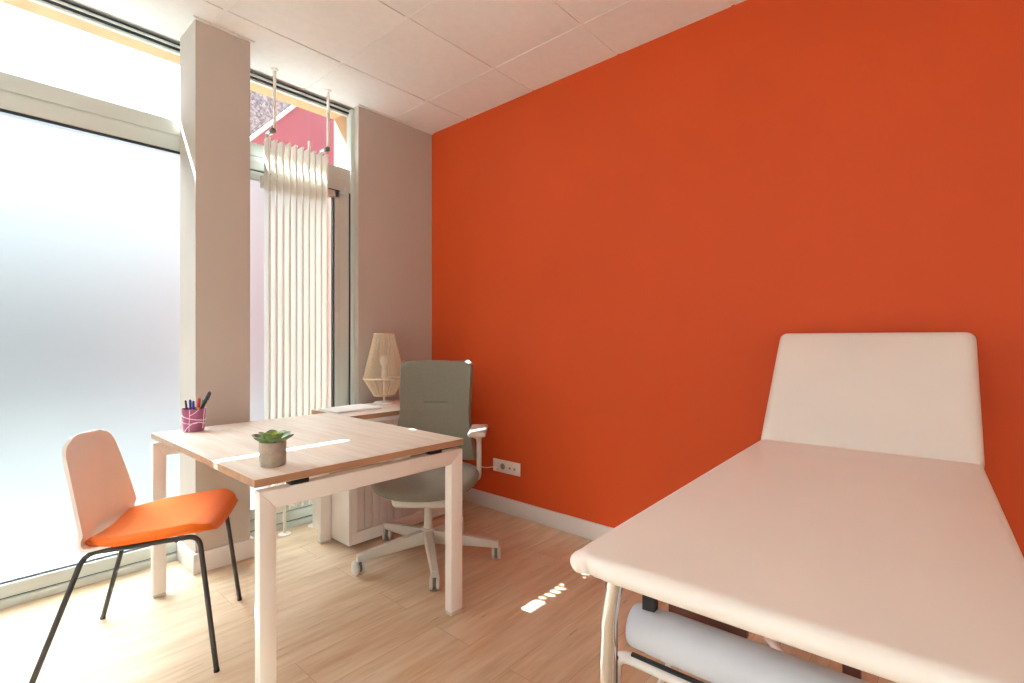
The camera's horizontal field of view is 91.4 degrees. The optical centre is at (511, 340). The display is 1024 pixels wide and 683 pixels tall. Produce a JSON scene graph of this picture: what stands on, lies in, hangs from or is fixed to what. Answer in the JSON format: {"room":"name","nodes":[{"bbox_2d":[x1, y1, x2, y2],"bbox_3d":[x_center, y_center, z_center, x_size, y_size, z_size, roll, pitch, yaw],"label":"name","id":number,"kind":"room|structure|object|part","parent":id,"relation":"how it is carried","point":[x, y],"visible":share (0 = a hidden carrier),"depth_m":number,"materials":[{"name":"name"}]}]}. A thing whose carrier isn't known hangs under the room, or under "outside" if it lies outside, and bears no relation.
{"room":"examination room","nodes":[
{"label":"examination room","id":0,"kind":"room"},
{"bbox_2d":[0,0,346,168],"bbox_3d":[-2.133,-0.970,2.425,0.210,4.200,6.000,0,0,42],"label":"wall","id":1,"kind":"structure","parent":0,"point":[340,122],"depth_m":2.73,"materials":[{"name":"paint"}]},
{"bbox_2d":[180,19,249,552],"bbox_3d":[-1.542,-0.345,2.598,0.243,2.950,0.251,0,0,42],"label":"pillar","id":2,"kind":"structure","parent":0,"point":[214,62],"depth_m":2.52,"materials":[{"name":"beige paint"}]},
{"bbox_2d":[177,536,253,574],"bbox_3d":[-1.536,1.081,2.593,0.262,0.098,0.281,0,0,42],"label":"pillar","id":3,"kind":"structure","parent":2,"relation":"attached to","point":[220,556],"depth_m":2.50,"materials":[{"name":"white paint"}]},
{"bbox_2d":[259,440,285,467],"bbox_3d":[-0.789,0.371,1.650,0.082,0.078,0.082,0,0,42],"label":"pot","id":4,"kind":"object","parent":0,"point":[272,453],"depth_m":1.61,"materials":[{"name":"beige ceramic"}]},
{"bbox_2d":[352,106,431,403],"bbox_3d":[-0.864,-0.345,3.597,0.135,2.950,0.622,0,0,42],"label":"wall","id":5,"kind":"structure","parent":0,"point":[393,159],"depth_m":3.51,"materials":[{"name":"beige paint"}]},
{"bbox_2d":[250,68,354,537],"bbox_3d":[-1.364,-0.230,3.034,0.070,2.720,0.892,0,0,42],"label":"window","id":6,"kind":"structure","parent":5,"relation":"in","point":[341,181],"depth_m":3.25,"materials":[{"name":"grey metal"}]},
{"bbox_3d":[-1.422,0.028,2.989,0.006,2.014,0.748,0,0,42],"label":"frosted pane","id":7,"kind":"part","parent":6,"relation":"part of","materials":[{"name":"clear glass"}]},
{"bbox_2d":[357,104,432,134],"bbox_3d":[-0.809,-1.557,3.543,0.018,0.006,0.630,0,0,42],"label":"trim","id":8,"kind":"structure","parent":5,"relation":"attached to","point":[359,105],"depth_m":3.52,"materials":[{"name":"white paint"}]},
{"bbox_2d":[75,0,744,132],"bbox_3d":[-0.420,-1.590,0.393,4.950,0.060,4.830,0,0,42],"label":"ceiling","id":9,"kind":"structure","parent":0,"point":[432,66],"depth_m":2.57,"materials":[{"name":"paint"}]},
{"bbox_2d":[192,15,254,43],"bbox_3d":[-1.443,-1.557,2.510,0.020,0.006,0.283,0,0,42],"label":"trim","id":10,"kind":"structure","parent":9,"relation":"attached to","point":[193,16],"depth_m":2.50,"materials":[{"name":"white paint"}]},
{"bbox_2d":[260,67,330,536],"bbox_3d":[-1.268,-0.215,2.978,0.096,2.690,0.415,0,0,42],"label":"vertical blinds","id":11,"kind":"object","parent":9,"relation":"hanging from","point":[304,186],"visible":0.85,"depth_m":2.94,"materials":[{"name":"white fabric"}]},
{"bbox_2d":[0,500,895,682],"bbox_3d":[-0.469,1.190,0.549,5.230,0.120,5.000,0,0,42],"label":"floor","id":12,"kind":"structure","parent":0,"point":[525,616],"depth_m":2.02,"materials":[{"name":"brown wood"}]},
{"bbox_2d":[29,428,241,682],"bbox_3d":[-1.335,0.732,1.869,0.549,0.795,0.519,0,0,-17],"label":"chair","id":13,"kind":"object","parent":12,"relation":"on","point":[108,519],"visible":1,"depth_m":1.80,"materials":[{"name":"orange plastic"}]},
{"bbox_3d":[-1.392,0.909,1.629,0.297,0.439,0.092,0,0,-17],"label":"leg","id":14,"kind":"part","parent":13,"relation":"part of","materials":[{"name":"black metal"}]},
{"bbox_3d":[-1.515,0.909,2.017,0.308,0.439,0.055,0,0,-2],"label":"leg","id":15,"kind":"part","parent":13,"relation":"part of","materials":[{"name":"black metal"}]},
{"bbox_3d":[-1.132,0.904,1.731,0.264,0.448,0.064,0,0,0],"label":"leg","id":16,"kind":"part","parent":13,"relation":"part of","materials":[{"name":"black metal"}]},
{"bbox_3d":[-1.256,0.904,2.089,0.234,0.448,0.070,0,0,-37],"label":"leg","id":17,"kind":"part","parent":13,"relation":"part of","materials":[{"name":"black metal"}]},
{"bbox_2d":[151,413,462,682],"bbox_3d":[-0.901,0.770,2.151,1.127,0.720,0.836,0,0,42],"label":"desk","id":18,"kind":"object","parent":12,"relation":"on","point":[327,454],"visible":0.96,"depth_m":1.93,"materials":[{"name":"brown wood"}]},
{"bbox_3d":[-1.566,0.786,2.215,0.040,0.664,0.050,0,0,42],"label":"leg","id":19,"kind":"part","parent":18,"relation":"part of","materials":[{"name":"white metal"}]},
{"bbox_2d":[181,407,205,431],"bbox_3d":[-1.443,0.359,2.268,0.097,0.102,0.097,0,0,42],"label":"pencil cup","id":20,"kind":"object","parent":18,"relation":"on","point":[193,420],"visible":0.99,"depth_m":2.23,"materials":[{"name":"pink ceramic"}]},
{"bbox_2d":[189,399,191,409],"bbox_3d":[-1.459,0.336,2.272,0.018,0.134,0.010,0,0,5],"label":"pen","id":21,"kind":"object","parent":20,"relation":"in","point":[190,401],"visible":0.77,"depth_m":2.27,"materials":[{"name":"blue plastic"}]},
{"bbox_2d":[197,398,200,408],"bbox_3d":[-1.428,0.333,2.273,0.024,0.141,0.014,0,0,-6],"label":"marker","id":22,"kind":"object","parent":20,"relation":"in","point":[199,399],"visible":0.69,"depth_m":2.27,"materials":[{"name":"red plastic"}]},
{"bbox_2d":[200,391,210,408],"bbox_3d":[-1.409,0.318,2.265,0.095,0.174,0.016,0,0,0],"label":"marker","id":23,"kind":"object","parent":20,"relation":"in","point":[208,395],"visible":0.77,"depth_m":2.26,"materials":[{"name":"black plastic"}]},
{"bbox_3d":[-0.746,0.786,1.514,0.040,0.664,0.050,0,0,42],"label":"leg","id":24,"kind":"part","parent":18,"relation":"part of","materials":[{"name":"white metal"}]},
{"bbox_2d":[252,429,293,467],"bbox_3d":[-0.789,0.355,1.650,0.132,0.109,0.133,0,0,42],"label":"potted succulent","id":25,"kind":"object","parent":18,"relation":"on","point":[272,444],"visible":1,"depth_m":1.62,"materials":[{"name":"green plant"}]},
{"bbox_3d":[-1.013,0.460,2.025,1.007,0.040,0.040,0,0,42],"label":"rail","id":26,"kind":"part","parent":18,"relation":"part of","materials":[{"name":"white metal"}]},
{"bbox_3d":[-1.050,0.786,2.797,0.040,0.664,0.064,0,0,42],"label":"leg","id":27,"kind":"part","parent":18,"relation":"part of","materials":[{"name":"white metal"}]},
{"bbox_3d":[-0.788,0.460,2.280,1.007,0.040,0.040,0,0,42],"label":"rail","id":28,"kind":"part","parent":18,"relation":"part of","materials":[{"name":"white metal"}]},
{"bbox_3d":[-0.242,0.786,2.082,0.040,0.664,0.064,0,0,42],"label":"leg","id":29,"kind":"part","parent":18,"relation":"part of","materials":[{"name":"white metal"}]},
{"bbox_2d":[312,401,444,546],"bbox_3d":[-0.770,0.771,3.141,0.420,0.718,0.806,0,0,42],"label":"base cabinet","id":30,"kind":"object","parent":12,"relation":"on","point":[358,515],"visible":0.38,"depth_m":2.81,"materials":[{"name":"white wood"}]},
{"bbox_2d":[318,404,381,413],"bbox_3d":[-0.963,0.406,2.985,0.232,0.011,0.311,0,0,42],"label":"paper stack","id":31,"kind":"object","parent":30,"relation":"on","point":[356,407],"visible":1,"depth_m":2.94,"materials":[{"name":"white paper"}]},
{"bbox_2d":[362,333,400,403],"bbox_3d":[-0.841,0.182,3.291,0.276,0.459,0.276,0,0,42],"label":"table lamp","id":32,"kind":"object","parent":30,"relation":"on","point":[385,362],"visible":0.93,"depth_m":3.23,"materials":[{"name":"beige wicker"}]},
{"bbox_3d":[-0.841,0.323,3.291,0.015,0.162,0.015,0,0,42],"label":"stem","id":33,"kind":"part","parent":32,"relation":"part of","materials":[{"name":"white metal"}]},
{"bbox_3d":[-0.841,0.145,3.291,0.062,0.097,0.062,0,0,42],"label":"bulb","id":34,"kind":"part","parent":32,"relation":"part of","materials":[{"name":"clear glass"}]},
{"bbox_3d":[-0.626,0.758,3.014,0.011,0.591,0.698,0,0,42],"label":"tambour door","id":35,"kind":"part","parent":30,"relation":"part of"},
{"bbox_2d":[351,360,500,589],"bbox_3d":[-0.420,0.622,2.604,0.722,1.017,0.738,0,0,0],"label":"office chair","id":36,"kind":"object","parent":12,"relation":"on","point":[436,395],"visible":0.67,"depth_m":2.76,"materials":[{"name":"grey plastic"}]},
{"bbox_3d":[-0.599,1.023,2.497,0.343,0.086,0.048,0,0,-32],"label":"arm","id":37,"kind":"part","parent":36,"relation":"part of","materials":[{"name":"grey plastic"}]},
{"bbox_3d":[-0.584,1.023,2.724,0.343,0.086,0.048,0,0,40],"label":"arm","id":38,"kind":"part","parent":36,"relation":"part of","materials":[{"name":"grey plastic"}]},
{"bbox_3d":[-0.435,0.706,2.570,0.536,0.088,0.550,0,0,0],"label":"seat","id":39,"kind":"part","parent":36,"relation":"part of","materials":[{"name":"grey fabric"}]},
{"bbox_3d":[-0.388,1.023,2.412,0.048,0.086,0.343,0,0,-14],"label":"arm","id":40,"kind":"part","parent":36,"relation":"part of","materials":[{"name":"grey plastic"}]},
{"bbox_3d":[-0.435,0.389,2.843,0.475,0.552,0.172,0,0,0],"label":"backrest","id":41,"kind":"part","parent":36,"relation":"part of","materials":[{"name":"grey fabric"}]},
{"bbox_3d":[-0.363,1.023,2.779,0.048,0.086,0.343,0,0,22],"label":"arm","id":42,"kind":"part","parent":36,"relation":"part of","materials":[{"name":"grey plastic"}]},
{"bbox_3d":[-0.242,1.023,2.587,0.343,0.086,0.048,0,0,4],"label":"arm","id":43,"kind":"part","parent":36,"relation":"part of","materials":[{"name":"grey plastic"}]},
{"bbox_3d":[-0.248,0.619,2.630,0.176,0.278,0.025,0,0,0],"label":"armrest post","id":44,"kind":"part","parent":36,"relation":"part of","materials":[{"name":"grey plastic"}]},
{"bbox_2d":[570,332,1023,682],"bbox_3d":[0.858,0.551,1.308,0.615,1.159,1.673,0,0,40],"label":"examination table","id":45,"kind":"object","parent":12,"relation":"on","point":[865,528],"visible":0.99,"depth_m":0.93,"materials":[{"name":"beige leather"}]},
{"bbox_3d":[0.186,0.765,0.925,0.050,0.706,0.037,0,0,40],"label":"leg","id":46,"kind":"part","parent":45,"relation":"part of","materials":[{"name":"metal"}]},
{"bbox_3d":[0.188,0.769,0.943,0.025,0.622,0.004,0,0,40],"label":"height rail","id":47,"kind":"part","parent":45,"relation":"part of","materials":[{"name":"metal"}]},
{"bbox_2d":[625,603,868,682],"bbox_3d":[0.432,0.544,0.796,0.522,0.083,0.084,0,0,40],"label":"paper roll","id":48,"kind":"object","parent":45,"relation":"on","point":[711,654],"visible":0.94,"depth_m":0.84,"materials":[{"name":"white paper"}]},
{"bbox_3d":[0.900,0.765,1.748,0.050,0.706,0.037,0,0,40],"label":"leg","id":49,"kind":"part","parent":45,"relation":"part of","materials":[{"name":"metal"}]},
{"bbox_3d":[0.738,0.377,1.160,0.610,0.050,1.292,0,0,40],"label":"mattress","id":50,"kind":"part","parent":45,"relation":"part of","materials":[{"name":"white leather"}]},
{"bbox_3d":[0.628,0.627,0.924,0.028,0.406,0.024,0,0,40],"label":"post","id":51,"kind":"part","parent":45,"relation":"part of","materials":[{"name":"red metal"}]},
{"bbox_2d":[432,0,1023,556],"bbox_3d":[1.126,-0.345,2.349,5.230,2.950,0.150,0,0,42],"label":"wall","id":52,"kind":"structure","parent":0,"point":[626,245],"depth_m":2.40,"materials":[{"name":"orange paint"}]},
{"bbox_2d":[493,458,519,476],"bbox_3d":[-0.024,0.818,3.242,0.226,0.084,0.040,0,0,42],"label":"wall socket","id":53,"kind":"object","parent":52,"relation":"attached to","point":[508,467],"visible":1,"depth_m":3.23,"materials":[{"name":"white plastic"}]},
{"bbox_2d":[462,488,613,539],"bbox_3d":[1.208,1.081,2.166,4.865,0.098,0.015,0,0,42],"label":"baseboard","id":54,"kind":"structure","parent":52,"relation":"attached to","point":[563,522],"depth_m":3.08,"materials":[{"name":"white paint"}]},
{"bbox_3d":[-3.659,-0.345,0.470,0.100,2.950,0.950,0,0,42],"label":"wall window","id":55,"kind":"structure","parent":0,"visible":0},
{"bbox_2d":[0,0,179,608],"bbox_3d":[-2.495,-0.230,1.757,0.070,2.720,2.520,0,0,42],"label":"window","id":56,"kind":"structure","parent":55,"relation":"attached to","point":[90,186],"depth_m":2.31,"materials":[{"name":"white glass"}]},
{"label":"outside","id":57,"kind":"structure","parent":0,"visible":0},
{"bbox_3d":[-9.556,1.250,9.805,20.690,0.160,30.000,0,0,42],"label":"pavement","id":58,"kind":"object","parent":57,"visible":0},
{"bbox_2d":[166,60,291,135],"bbox_3d":[-5.200,-6.000,18.105,5.200,14.340,11.400,0,0,42],"label":"house","id":59,"kind":"structure","parent":58,"relation":"on","point":[261,106],"depth_m":13.29,"materials":[{"name":"metal"}]},
{"bbox_2d":[250,105,333,164],"bbox_3d":[-2.168,-2.805,9.238,0.420,7.950,6.050,0,0,42],"label":"neighbouring house","id":60,"kind":"structure","parent":58,"relation":"on","point":[298,126],"depth_m":7.77,"materials":[{"name":"paint"}]}
]}

